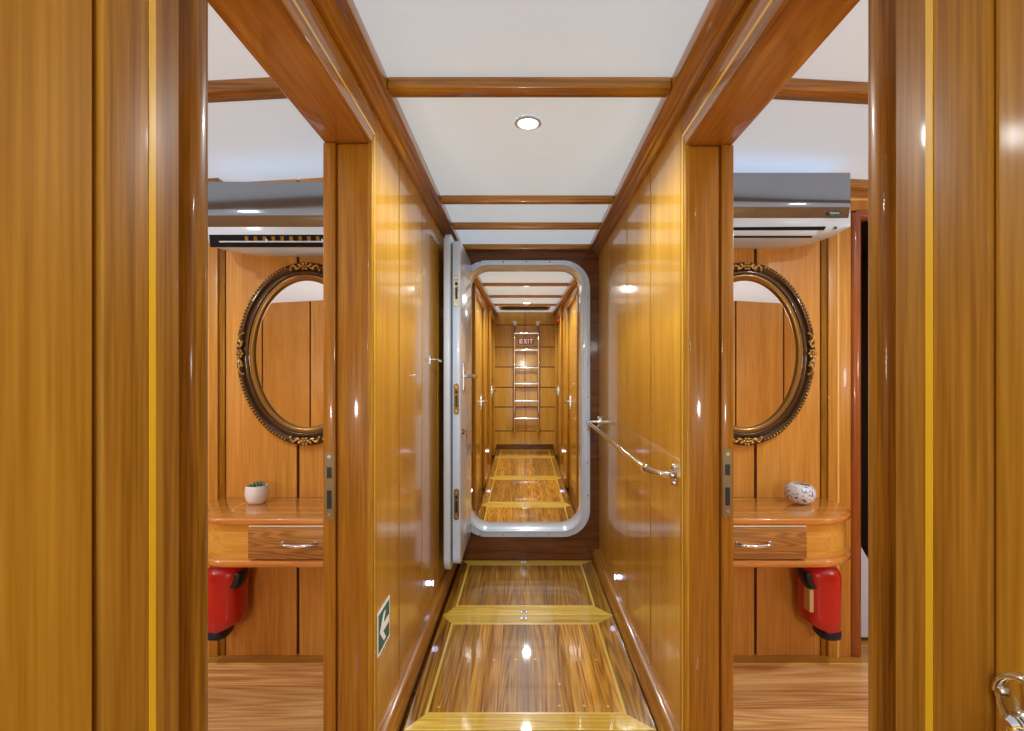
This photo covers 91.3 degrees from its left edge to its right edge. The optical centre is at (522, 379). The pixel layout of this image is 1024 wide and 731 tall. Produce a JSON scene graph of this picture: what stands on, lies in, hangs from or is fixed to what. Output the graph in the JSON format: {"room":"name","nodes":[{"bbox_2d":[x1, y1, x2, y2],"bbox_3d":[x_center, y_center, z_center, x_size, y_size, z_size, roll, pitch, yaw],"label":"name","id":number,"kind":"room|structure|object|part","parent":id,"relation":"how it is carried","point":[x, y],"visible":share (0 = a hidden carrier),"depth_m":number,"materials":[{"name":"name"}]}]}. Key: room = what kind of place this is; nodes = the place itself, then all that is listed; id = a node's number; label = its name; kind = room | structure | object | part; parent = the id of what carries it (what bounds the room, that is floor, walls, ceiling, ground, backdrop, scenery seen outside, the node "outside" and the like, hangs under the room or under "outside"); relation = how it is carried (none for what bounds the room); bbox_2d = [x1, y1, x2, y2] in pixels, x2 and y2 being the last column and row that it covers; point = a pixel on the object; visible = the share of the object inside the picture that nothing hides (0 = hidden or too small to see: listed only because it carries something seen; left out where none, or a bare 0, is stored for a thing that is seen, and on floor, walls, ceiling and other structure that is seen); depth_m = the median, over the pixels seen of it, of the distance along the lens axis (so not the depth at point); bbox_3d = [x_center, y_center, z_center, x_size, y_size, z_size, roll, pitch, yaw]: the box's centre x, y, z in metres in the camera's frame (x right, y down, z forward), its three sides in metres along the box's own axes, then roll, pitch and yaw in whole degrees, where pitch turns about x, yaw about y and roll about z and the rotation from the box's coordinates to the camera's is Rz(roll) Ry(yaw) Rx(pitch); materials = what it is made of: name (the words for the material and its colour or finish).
{"room":"ship interior","nodes":[
{"label":"ship interior","id":0,"kind":"room"},
{"bbox_2d":[0,0,492,730],"bbox_3d":[-0.467,0.101,2.755,0.163,2.042,8.110,0,0,0],"label":"wall","id":1,"kind":"structure","parent":0,"point":[46,45],"depth_m":0.47,"materials":[{"name":"brown wood"}]},
{"bbox_2d":[92,0,376,730],"bbox_3d":[-0.481,0.179,0.960,0.135,1.841,0.920,0,0,0],"label":"door frame","id":2,"kind":"structure","parent":1,"relation":"in","point":[150,57],"depth_m":0.61,"materials":[{"name":"brown wood"}]},
{"bbox_3d":[-0.430,0.180,0.556,0.020,1.840,0.112,0,0,0],"label":"casing","id":3,"kind":"part","parent":2,"relation":"part of","materials":[{"name":"brown wood"}]},
{"bbox_3d":[-0.475,0.225,0.679,0.080,1.751,0.080,0,0,0],"label":"bead post","id":4,"kind":"part","parent":2,"relation":"part of","materials":[{"name":"brown wood"}]},
{"bbox_3d":[-0.421,-0.696,0.961,0.014,0.090,0.915,0,0,0],"label":"head casing","id":5,"kind":"part","parent":2,"relation":"part of","materials":[{"name":"brown wood"}]},
{"bbox_3d":[-0.529,0.289,1.367,0.025,0.184,0.002,0,0,0],"label":"strike plate","id":6,"kind":"part","parent":2,"relation":"part of","materials":[{"name":"grey"}]},
{"bbox_3d":[-0.421,0.181,1.396,0.014,1.838,0.048,0,0,0],"label":"casing","id":7,"kind":"part","parent":2,"relation":"part of","materials":[{"name":"brown wood"}]},
{"bbox_2d":[377,595,389,658],"bbox_3d":[-0.424,0.749,1.525,0.003,0.128,0.134,0,0,0],"label":"arrow sign","id":8,"kind":"object","parent":1,"relation":"attached to","point":[383,617],"visible":1,"depth_m":1.52,"materials":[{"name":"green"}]},
{"bbox_2d":[312,0,460,240],"bbox_3d":[-0.396,-0.792,0.875,0.060,0.055,4.349,0,0,0],"label":"trim","id":9,"kind":"structure","parent":1,"relation":"attached to","point":[342,19],"depth_m":1.35,"materials":[{"name":"brown wood"}]},
{"bbox_2d":[378,563,457,730],"bbox_3d":[-0.407,1.065,2.235,0.038,0.070,1.626,0,0,0],"label":"baseboard","id":10,"kind":"structure","parent":1,"relation":"attached to","point":[394,715],"depth_m":1.86,"materials":[{"name":"brown wood"}]},
{"bbox_2d":[430,355,441,365],"bbox_3d":[-0.410,-0.090,2.350,0.036,0.050,0.130,0,0,0],"label":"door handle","id":11,"kind":"object","parent":1,"relation":"attached to","point":[431,358],"visible":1,"depth_m":2.30,"materials":[{"name":"silver metal"}]},
{"bbox_2d":[444,234,477,569],"bbox_3d":[-0.334,0.111,2.757,0.162,1.693,0.590,0,0,0],"label":"door","id":12,"kind":"structure","parent":1,"relation":"in","point":[457,265],"depth_m":2.50,"materials":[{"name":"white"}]},
{"bbox_3d":[-0.333,0.622,2.498,0.027,0.156,0.002,0,0,0],"label":"latch plate","id":13,"kind":"part","parent":12,"relation":"part of","materials":[{"name":"gold metal"}]},
{"bbox_3d":[-0.333,0.095,2.498,0.027,0.156,0.002,0,0,0],"label":"latch plate","id":14,"kind":"part","parent":12,"relation":"part of","materials":[{"name":"gold metal"}]},
{"bbox_3d":[-0.333,-0.445,2.498,0.027,0.156,0.002,0,0,0],"label":"latch plate","id":15,"kind":"part","parent":12,"relation":"part of","materials":[{"name":"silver metal"}]},
{"bbox_3d":[-0.282,-0.015,2.690,0.060,0.170,0.180,0,0,0],"label":"lever handle","id":16,"kind":"part","parent":12,"relation":"part of","materials":[{"name":"silver metal"}]},
{"bbox_2d":[473,283,487,509],"bbox_3d":[-0.354,0.160,4.310,0.062,1.804,1.000,0,0,0],"label":"door","id":17,"kind":"structure","parent":1,"relation":"in","point":[476,294],"depth_m":3.82,"materials":[{"name":"brown wood"}]},
{"bbox_3d":[-0.373,-0.702,4.310,0.021,0.079,1.000,0,0,0],"label":"head casing","id":18,"kind":"part","parent":17,"relation":"part of","materials":[{"name":"brown wood"}]},
{"bbox_3d":[-0.354,0.207,4.576,0.062,0.160,0.132,0,0,0],"label":"handle","id":19,"kind":"part","parent":17,"relation":"part of","materials":[{"name":"silver metal"}]},
{"bbox_2d":[473,444,496,514],"bbox_3d":[-0.370,0.978,4.942,0.030,0.229,3.615,0,0,0],"label":"baseboard","id":20,"kind":"structure","parent":1,"relation":"attached to","point":[487,472],"depth_m":5.11,"materials":[{"name":"brown wood"}]},
{"bbox_2d":[473,276,498,315],"bbox_3d":[-0.357,-0.812,4.941,0.054,0.208,3.613,0,0,0],"label":"trim","id":21,"kind":"structure","parent":1,"relation":"attached to","point":[481,288],"depth_m":4.56,"materials":[{"name":"brown wood"}]},
{"bbox_2d":[488,306,496,463],"bbox_3d":[-0.354,0.088,5.925,0.062,1.804,0.930,0,0,0],"label":"door","id":22,"kind":"structure","parent":1,"relation":"in","point":[490,313],"depth_m":5.58,"materials":[{"name":"brown wood"}]},
{"bbox_3d":[-0.373,0.128,5.925,0.021,1.724,0.930,0,0,0],"label":"casing","id":23,"kind":"part","parent":22,"relation":"part of","materials":[{"name":"brown wood"}]},
{"bbox_3d":[-0.373,-0.775,5.925,0.021,0.079,0.930,0,0,0],"label":"head casing","id":24,"kind":"part","parent":22,"relation":"part of","materials":[{"name":"brown wood"}]},
{"bbox_2d":[494,304,555,305],"bbox_3d":[0.025,-0.859,5.715,0.708,0.026,0.030,0,0,0],"label":"trim","id":25,"kind":"structure","parent":1,"relation":"attached to","point":[494,304],"depth_m":5.70,"materials":[{"name":"brown wood"}]},
{"bbox_2d":[452,222,599,229],"bbox_3d":[0.018,-0.804,2.611,0.768,0.032,0.031,0,0,0],"label":"trim","id":26,"kind":"structure","parent":1,"relation":"attached to","point":[455,225],"depth_m":2.60,"materials":[{"name":"brown wood"}]},
{"bbox_2d":[483,283,568,285],"bbox_3d":[0.025,-0.789,4.135,0.708,0.026,0.030,0,0,0],"label":"trim","id":27,"kind":"structure","parent":1,"relation":"attached to","point":[484,284],"depth_m":4.12,"materials":[{"name":"brown wood"}]},
{"bbox_2d":[490,295,561,297],"bbox_3d":[0.025,-0.825,4.935,0.708,0.026,0.030,0,0,0],"label":"trim","id":28,"kind":"structure","parent":1,"relation":"attached to","point":[491,296],"depth_m":4.92,"materials":[{"name":"brown wood"}]},
{"bbox_2d":[440,195,612,203],"bbox_3d":[0.018,-0.804,2.232,0.768,0.032,0.031,0,0,0],"label":"trim","id":29,"kind":"structure","parent":1,"relation":"attached to","point":[444,199],"depth_m":2.22,"materials":[{"name":"brown wood"}]},
{"bbox_2d":[208,3,324,181],"bbox_3d":[-1.770,-0.777,1.135,2.460,0.175,3.830,0,0,0],"label":"ceiling","id":30,"kind":"structure","parent":0,"point":[254,140],"depth_m":1.63,"materials":[{"name":"white paint"}]},
{"bbox_2d":[208,77,287,102],"bbox_3d":[-1.762,-0.740,1.371,2.426,0.167,0.051,0,0,0],"label":"trim","id":31,"kind":"structure","parent":30,"relation":"attached to","point":[265,88],"depth_m":1.35,"materials":[{"name":"brown wood"}]},
{"bbox_2d":[494,312,554,450],"bbox_3d":[0.025,0.000,6.780,0.940,2.000,0.060,0,0,0],"label":"wall","id":32,"kind":"structure","parent":0,"point":[526,433],"depth_m":6.75,"materials":[{"name":"brown wood"}]},
{"bbox_2d":[497,444,552,448],"bbox_3d":[0.025,0.900,6.737,0.820,0.065,0.024,0,0,0],"label":"baseboard","id":33,"kind":"structure","parent":32,"relation":"attached to","point":[499,446],"depth_m":6.72,"materials":[{"name":"brown wood"}]},
{"bbox_2d":[518,338,533,344],"bbox_3d":[0.038,-0.523,6.745,0.208,0.090,0.007,0,0,0],"label":"exit sign","id":34,"kind":"object","parent":32,"relation":"attached to","point":[521,341],"visible":1,"depth_m":6.74,"materials":[{"name":"red plastic"}]},
{"bbox_2d":[512,321,540,431],"bbox_3d":[0.046,-0.047,6.693,0.387,1.494,0.112,0,0,0],"label":"ladder","id":35,"kind":"object","parent":32,"relation":"attached to","point":[514,323],"visible":1,"depth_m":6.64,"materials":[{"name":"silver metal"}]},
{"bbox_3d":[-0.113,-0.047,6.691,0.035,1.462,0.107,0,0,0],"label":"rail","id":36,"kind":"part","parent":35,"relation":"part of","materials":[{"name":"silver metal"}]},
{"bbox_3d":[0.206,-0.047,6.691,0.035,1.462,0.107,0,0,0],"label":"rail","id":37,"kind":"part","parent":35,"relation":"part of","materials":[{"name":"silver metal"}]},
{"bbox_2d":[479,272,572,311],"bbox_3d":[0.025,-0.860,4.992,1.020,0.204,3.715,0,0,0],"label":"ceiling","id":38,"kind":"structure","parent":0,"point":[486,277],"depth_m":4.40,"materials":[{"name":"white paint"}]},
{"bbox_2d":[499,306,550,310],"bbox_3d":[0.020,-0.884,6.135,0.620,0.035,0.530,0,0,0],"label":"ceiling vent","id":39,"kind":"object","parent":38,"relation":"in","point":[509,308],"visible":0.8,"depth_m":6.23,"materials":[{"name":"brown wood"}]},
{"bbox_2d":[476,453,575,516],"bbox_3d":[0.025,1.061,4.992,1.020,0.202,3.715,0,0,0],"label":"floor","id":40,"kind":"structure","parent":0,"point":[491,464],"depth_m":4.59,"materials":[{"name":"brown wood"}]},
{"bbox_2d":[495,449,554,456],"bbox_3d":[0.025,0.961,6.462,0.753,0.053,0.519,0,0,0],"label":"floor hatch","id":41,"kind":"object","parent":40,"relation":"on","point":[500,452],"visible":0.82,"depth_m":6.44,"materials":[{"name":"brown wood"}]},
{"bbox_3d":[0.025,0.960,6.477,0.635,0.046,0.372,0,0,0],"label":"plank panel","id":42,"kind":"part","parent":41,"relation":"part of","materials":[{"name":"brown wood"}]},
{"bbox_2d":[489,457,561,477],"bbox_3d":[0.025,0.996,5.660,0.753,0.077,1.075,0,0,0],"label":"floor hatch","id":43,"kind":"object","parent":40,"relation":"on","point":[502,467],"visible":0.84,"depth_m":5.57,"materials":[{"name":"brown wood"}]},
{"bbox_2d":[481,478,570,504],"bbox_3d":[0.025,1.039,4.650,0.753,0.074,0.935,0,0,0],"label":"floor hatch","id":44,"kind":"object","parent":40,"relation":"on","point":[498,491],"visible":0.91,"depth_m":4.57,"materials":[{"name":"brown wood"}]},
{"bbox_3d":[0.025,1.040,4.665,0.635,0.065,0.788,0,0,0],"label":"plank panel","id":45,"kind":"part","parent":44,"relation":"part of","materials":[{"name":"brown wood"}]},
{"bbox_2d":[478,505,573,521],"bbox_3d":[0.025,1.082,3.658,0.753,0.079,1.040,0,0,0],"label":"floor hatch","id":46,"kind":"object","parent":40,"relation":"on","point":[489,513],"visible":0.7,"depth_m":3.96,"materials":[{"name":"brown wood"}]},
{"bbox_2d":[458,250,598,564],"bbox_3d":[0.020,0.040,3.090,1.160,2.180,0.080,0,0,0],"label":"wall","id":47,"kind":"structure","parent":0,"point":[579,546],"depth_m":3.05,"materials":[{"name":"brown wood"}]},
{"bbox_2d":[462,244,589,250],"bbox_3d":[0.018,-0.804,3.030,0.768,0.032,0.036,0,0,0],"label":"trim","id":48,"kind":"structure","parent":47,"relation":"attached to","point":[468,247],"depth_m":3.01,"materials":[{"name":"brown wood"}]},
{"bbox_2d":[471,260,589,536],"bbox_3d":[0.011,0.114,3.114,0.793,1.679,0.192,0,0,0],"label":"door frame","id":49,"kind":"structure","parent":47,"relation":"attached to","point":[575,524],"depth_m":3.03,"materials":[{"name":"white brushed metal"}]},
{"bbox_2d":[353,0,708,243],"bbox_3d":[0.018,-0.840,0.915,1.135,0.040,4.430,0,0,0],"label":"ceiling","id":50,"kind":"structure","parent":0,"point":[468,146],"depth_m":1.35,"materials":[{"name":"white paint"}]},
{"bbox_2d":[515,115,541,129],"bbox_3d":[0.016,-0.816,1.590,0.086,0.007,0.086,0,0,0],"label":"recessed light","id":51,"kind":"object","parent":50,"relation":"in","point":[526,122],"visible":1,"depth_m":1.58,"materials":[{"name":"white"}]},
{"bbox_2d":[388,77,670,97],"bbox_3d":[0.018,-0.804,1.374,0.768,0.032,0.048,0,0,0],"label":"trim","id":52,"kind":"structure","parent":50,"relation":"attached to","point":[399,87],"depth_m":1.35,"materials":[{"name":"brown wood"}]},
{"bbox_2d":[208,565,867,730],"bbox_3d":[0.000,1.140,0.915,6.000,0.080,4.430,0,0,0],"label":"floor","id":53,"kind":"structure","parent":0,"point":[771,692],"depth_m":1.76,"materials":[{"name":"brown wood"}]},
{"bbox_2d":[443,560,612,615],"bbox_3d":[0.022,1.113,2.692,0.795,0.035,0.710,0,0,0],"label":"floor hatch","id":54,"kind":"object","parent":53,"relation":"on","point":[480,587],"visible":0.98,"depth_m":2.64,"materials":[{"name":"brown wood"}]},
{"bbox_3d":[0.012,1.115,2.704,0.667,0.030,0.540,0,0,0],"label":"plank panel","id":55,"kind":"part","parent":54,"relation":"part of","materials":[{"name":"brown wood"}]},
{"bbox_2d":[403,616,656,730],"bbox_3d":[0.022,1.113,1.952,0.795,0.035,0.763,0,0,0],"label":"floor hatch","id":56,"kind":"object","parent":53,"relation":"on","point":[481,673],"visible":1,"depth_m":1.84,"materials":[{"name":"brown wood"}]},
{"bbox_3d":[0.009,1.115,1.952,0.654,0.030,0.605,0,0,0],"label":"plank panel","id":57,"kind":"part","parent":56,"relation":"part of","materials":[{"name":"brown wood"}]},
{"bbox_2d":[226,178,852,654],"bbox_3d":[0.000,0.140,2.030,6.000,1.920,0.060,0,0,0],"label":"wall","id":58,"kind":"structure","parent":0,"point":[284,616],"depth_m":2.00,"materials":[{"name":"brown wood"}]},
{"bbox_2d":[208,178,222,181],"bbox_3d":[-2.083,-0.715,1.976,1.785,0.152,0.051,0,0,0],"label":"trim","id":59,"kind":"structure","parent":58,"relation":"attached to","point":[209,179],"depth_m":1.95,"materials":[{"name":"brown wood"}]},
{"bbox_2d":[208,243,225,656],"bbox_3d":[-1.620,0.170,2.006,0.860,1.860,0.052,0,0,0],"label":"door","id":60,"kind":"structure","parent":58,"relation":"in","point":[216,256],"depth_m":1.98,"materials":[{"name":"brown wood"}]},
{"bbox_3d":[-1.631,0.170,1.998,0.838,1.860,0.028,0,0,0],"label":"casing","id":61,"kind":"part","parent":60,"relation":"part of","materials":[{"name":"brown wood"}]},
{"bbox_2d":[208,566,248,640],"bbox_3d":[-1.133,0.846,1.931,0.155,0.275,0.136,0,0,0],"label":"fire extinguisher","id":62,"kind":"object","parent":58,"relation":"attached to","point":[228,587],"visible":0.81,"depth_m":1.87,"materials":[{"name":"red metal"}]},
{"bbox_2d":[208,182,322,256],"bbox_3d":[-0.866,-0.593,1.895,0.628,0.241,0.211,0,0,0],"label":"air conditioner","id":63,"kind":"object","parent":58,"relation":"attached to","point":[266,219],"visible":0.59,"depth_m":1.79,"materials":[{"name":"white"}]},
{"bbox_3d":[-0.863,-0.626,1.800,0.619,0.167,0.020,0,0,0],"label":"panel","id":64,"kind":"part","parent":63,"relation":"part of","materials":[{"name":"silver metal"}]},
{"bbox_2d":[208,497,322,566],"bbox_3d":[-0.876,0.550,1.824,0.655,0.168,0.354,0,0,0],"label":"desk","id":65,"kind":"object","parent":58,"relation":"attached to","point":[278,531],"visible":0.55,"depth_m":1.69,"materials":[{"name":"brown wood"}]},
{"bbox_2d":[244,480,269,504],"bbox_3d":[-1.008,0.424,1.895,0.085,0.085,0.085,0,0,0],"label":"succulent pot","id":66,"kind":"object","parent":65,"relation":"on","point":[258,492],"visible":1,"depth_m":1.87,"materials":[{"name":"white ceramic"}]},
{"bbox_3d":[-0.743,0.550,1.689,0.364,0.105,0.020,0,0,0],"label":"drawer","id":67,"kind":"part","parent":65,"relation":"part of","materials":[{"name":"brown wood"}]},
{"bbox_3d":[-0.750,0.549,1.663,0.124,0.018,0.032,0,0,0],"label":"drawer pull","id":68,"kind":"part","parent":65,"relation":"part of","materials":[{"name":"silver metal"}]},
{"bbox_2d":[235,262,322,445],"bbox_3d":[-0.861,-0.104,1.983,0.553,0.728,0.032,0,0,0],"label":"oval mirror","id":69,"kind":"object","parent":58,"relation":"attached to","point":[279,352],"visible":0.63,"depth_m":1.99,"materials":[{"name":"mirror"}]},
{"bbox_3d":[-1.027,0.113,1.974,0.184,0.244,0.010,0,0,0],"label":"bead molding","id":70,"kind":"part","parent":69,"relation":"part of","materials":[{"name":"gold metal"}]},
{"bbox_3d":[-1.027,-0.321,1.974,0.185,0.244,0.010,0,0,0],"label":"bead molding","id":71,"kind":"part","parent":69,"relation":"part of","materials":[{"name":"gold metal"}]},
{"bbox_3d":[-0.861,-0.104,1.994,0.410,0.586,0.001,0,0,0],"label":"glass","id":72,"kind":"part","parent":69,"relation":"part of","materials":[{"name":"brown mirror"}]},
{"bbox_2d":[733,262,816,445],"bbox_3d":[0.884,-0.104,1.983,0.553,0.728,0.032,0,0,0],"label":"oval mirror","id":73,"kind":"object","parent":58,"relation":"attached to","point":[774,352],"visible":0.59,"depth_m":1.99,"materials":[{"name":"mirror"}]},
{"bbox_3d":[0.884,-0.104,1.994,0.410,0.586,0.001,0,0,0],"label":"glass","id":74,"kind":"part","parent":73,"relation":"part of","materials":[{"name":"brown mirror"}]},
{"bbox_3d":[1.046,0.118,1.974,0.190,0.239,0.010,0,0,0],"label":"bead molding","id":75,"kind":"part","parent":73,"relation":"part of","materials":[{"name":"gold metal"}]},
{"bbox_3d":[1.046,-0.326,1.974,0.189,0.240,0.010,0,0,0],"label":"bead molding","id":76,"kind":"part","parent":73,"relation":"part of","materials":[{"name":"gold metal"}]},
{"bbox_2d":[733,173,849,248],"bbox_3d":[0.883,-0.630,1.894,0.593,0.229,0.214,0,0,0],"label":"air conditioner","id":77,"kind":"object","parent":58,"relation":"attached to","point":[771,210],"visible":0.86,"depth_m":1.79,"materials":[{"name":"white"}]},
{"bbox_3d":[0.880,-0.658,1.800,0.584,0.167,0.020,0,0,0],"label":"panel","id":78,"kind":"part","parent":77,"relation":"part of","materials":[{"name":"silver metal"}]},
{"bbox_2d":[733,497,850,566],"bbox_3d":[0.894,0.550,1.824,0.620,0.168,0.354,0,0,0],"label":"desk","id":79,"kind":"object","parent":58,"relation":"attached to","point":[767,531],"visible":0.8,"depth_m":1.69,"materials":[{"name":"brown wood"}]},
{"bbox_3d":[0.772,0.549,1.663,0.124,0.018,0.032,0,0,0],"label":"drawer pull","id":80,"kind":"part","parent":79,"relation":"part of","materials":[{"name":"silver metal"}]},
{"bbox_3d":[0.775,0.550,1.689,0.359,0.105,0.020,0,0,0],"label":"drawer","id":81,"kind":"part","parent":79,"relation":"part of","materials":[{"name":"brown wood"}]},
{"bbox_2d":[783,482,816,503],"bbox_3d":[1.049,0.428,1.895,0.110,0.077,0.111,0,0,0],"label":"ceramic pot","id":82,"kind":"object","parent":79,"relation":"on","point":[796,492],"visible":1,"depth_m":1.86,"materials":[{"name":"white"}]},
{"bbox_2d":[797,566,841,640],"bbox_3d":[1.133,0.846,1.931,0.155,0.275,0.138,0,0,0],"label":"fire extinguisher","id":83,"kind":"object","parent":58,"relation":"attached to","point":[819,589],"visible":0.91,"depth_m":1.87,"materials":[{"name":"red metal"}]},
{"bbox_2d":[820,196,867,657],"bbox_3d":[1.620,0.170,2.006,0.860,1.860,0.052,0,0,0],"label":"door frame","id":84,"kind":"structure","parent":58,"relation":"in","point":[840,254],"depth_m":1.98,"materials":[{"name":"brown wood"}]},
{"bbox_2d":[850,179,867,196],"bbox_3d":[2.083,-0.715,1.976,1.785,0.152,0.051,0,0,0],"label":"trim","id":85,"kind":"structure","parent":58,"relation":"attached to","point":[858,187],"depth_m":1.95,"materials":[{"name":"brown wood"}]},
{"bbox_2d":[555,0,753,729],"bbox_3d":[0.509,0.101,2.755,0.148,2.042,8.110,0,0,0],"label":"wall","id":86,"kind":"structure","parent":0,"point":[639,262],"depth_m":1.90,"materials":[{"name":"brown wood"}]},
{"bbox_2d":[553,306,562,463],"bbox_3d":[0.404,0.088,5.925,0.062,1.804,0.930,0,0,0],"label":"door","id":87,"kind":"structure","parent":86,"relation":"in","point":[559,314],"depth_m":5.51,"materials":[{"name":"brown wood"}]},
{"bbox_3d":[0.423,-0.775,5.925,0.021,0.079,0.930,0,0,0],"label":"head casing","id":88,"kind":"part","parent":87,"relation":"part of","materials":[{"name":"brown wood"}]},
{"bbox_3d":[0.423,0.128,5.925,0.021,1.724,0.930,0,0,0],"label":"casing","id":89,"kind":"part","parent":87,"relation":"part of","materials":[{"name":"brown wood"}]},
{"bbox_2d":[551,277,576,315],"bbox_3d":[0.407,-0.812,4.941,0.054,0.208,3.613,0,0,0],"label":"trim","id":90,"kind":"structure","parent":86,"relation":"attached to","point":[566,294],"depth_m":4.69,"materials":[{"name":"brown wood"}]},
{"bbox_2d":[553,444,576,511],"bbox_3d":[0.420,0.978,4.942,0.030,0.229,3.615,0,0,0],"label":"baseboard","id":91,"kind":"structure","parent":86,"relation":"attached to","point":[562,470],"depth_m":5.16,"materials":[{"name":"brown wood"}]},
{"bbox_2d":[564,284,578,509],"bbox_3d":[0.404,0.160,4.310,0.062,1.804,1.000,0,0,0],"label":"door","id":92,"kind":"structure","parent":86,"relation":"in","point":[574,295],"depth_m":3.93,"materials":[{"name":"brown wood"}]},
{"bbox_3d":[0.404,0.207,4.576,0.062,0.160,0.132,0,0,0],"label":"handle","id":93,"kind":"part","parent":92,"relation":"part of","materials":[{"name":"silver metal"}]},
{"bbox_3d":[0.423,-0.702,4.310,0.021,0.079,1.000,0,0,0],"label":"head casing","id":94,"kind":"part","parent":92,"relation":"part of","materials":[{"name":"brown wood"}]},
{"bbox_2d":[586,416,677,486],"bbox_3d":[0.417,0.268,2.250,0.087,0.105,1.538,0,0,0],"label":"handrail","id":95,"kind":"object","parent":86,"relation":"attached to","point":[643,467],"visible":1,"depth_m":1.66,"materials":[{"name":"silver metal"}]},
{"bbox_2d":[592,549,679,730],"bbox_3d":[0.442,1.065,2.241,0.038,0.070,1.613,0,0,0],"label":"baseboard","id":96,"kind":"structure","parent":86,"relation":"attached to","point":[664,720],"depth_m":1.90,"materials":[{"name":"brown wood"}]},
{"bbox_2d":[589,0,750,253],"bbox_3d":[0.431,-0.792,0.875,0.060,0.055,4.349,0,0,0],"label":"trim","id":97,"kind":"structure","parent":86,"relation":"attached to","point":[719,18],"depth_m":1.37,"materials":[{"name":"brown wood"}]},
{"bbox_2d":[680,0,995,730],"bbox_3d":[0.516,0.179,0.961,0.135,1.841,0.944,0,0,0],"label":"door","id":98,"kind":"structure","parent":86,"relation":"in","point":[932,63],"depth_m":0.60,"materials":[{"name":"brown wood"}]},
{"bbox_3d":[0.456,0.181,1.409,0.014,1.838,0.048,0,0,0],"label":"casing","id":99,"kind":"part","parent":98,"relation":"part of","materials":[{"name":"brown wood"}]},
{"bbox_3d":[0.564,0.284,1.380,0.025,0.184,0.002,0,0,0],"label":"strike plate","id":100,"kind":"part","parent":98,"relation":"part of","materials":[{"name":"grey"}]},
{"bbox_3d":[0.456,-0.696,0.962,0.014,0.090,0.940,0,0,0],"label":"head casing","id":101,"kind":"part","parent":98,"relation":"part of","materials":[{"name":"brown wood"}]},
{"bbox_3d":[0.516,0.225,0.677,0.080,1.751,0.080,0,0,0],"label":"bead post","id":102,"kind":"part","parent":98,"relation":"part of","materials":[{"name":"brown wood"}]},
{"bbox_3d":[0.465,0.180,0.550,0.020,1.840,0.123,0,0,0],"label":"casing","id":103,"kind":"part","parent":98,"relation":"part of","materials":[{"name":"brown wood"}]},
{"bbox_2d":[991,0,1023,730],"bbox_3d":[0.452,0.220,0.256,0.044,1.760,0.462,0,0,0],"label":"door","id":104,"kind":"structure","parent":98,"relation":"attached to","point":[1008,683],"depth_m":0.47,"materials":[{"name":"brown wood"}]},
{"bbox_3d":[0.456,0.334,0.452,0.005,0.132,0.062,0,0,0],"label":"handle plate","id":105,"kind":"part","parent":104,"relation":"part of","materials":[{"name":"silver metal"}]},
{"bbox_3d":[0.442,0.312,0.407,0.023,0.029,0.111,0,0,0],"label":"lever","id":106,"kind":"part","parent":104,"relation":"part of","materials":[{"name":"silver metal"}]},
{"bbox_2d":[732,0,867,179],"bbox_3d":[1.788,-0.777,1.135,2.425,0.175,3.830,0,0,0],"label":"ceiling","id":107,"kind":"structure","parent":0,"point":[788,136],"depth_m":1.59,"materials":[{"name":"white paint"}]},
{"bbox_2d":[773,78,867,104],"bbox_3d":[1.780,-0.739,1.371,2.391,0.165,0.051,0,0,0],"label":"trim","id":108,"kind":"structure","parent":107,"relation":"attached to","point":[796,89],"depth_m":1.35,"materials":[{"name":"brown wood"}]},
{"bbox_2d":[861,222,867,557],"bbox_3d":[1.690,0.140,2.535,0.820,1.920,0.930,0,0,0],"label":"wall","id":109,"kind":"structure","parent":0,"point":[864,225],"depth_m":2.95,"materials":[{"name":"black"}]},
{"bbox_2d":[861,547,867,636],"bbox_3d":[1.550,0.865,2.130,0.380,0.430,0.060,0,0,0],"label":"wall","id":110,"kind":"structure","parent":0,"point":[864,560],"depth_m":2.10,"materials":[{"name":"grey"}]}
]}

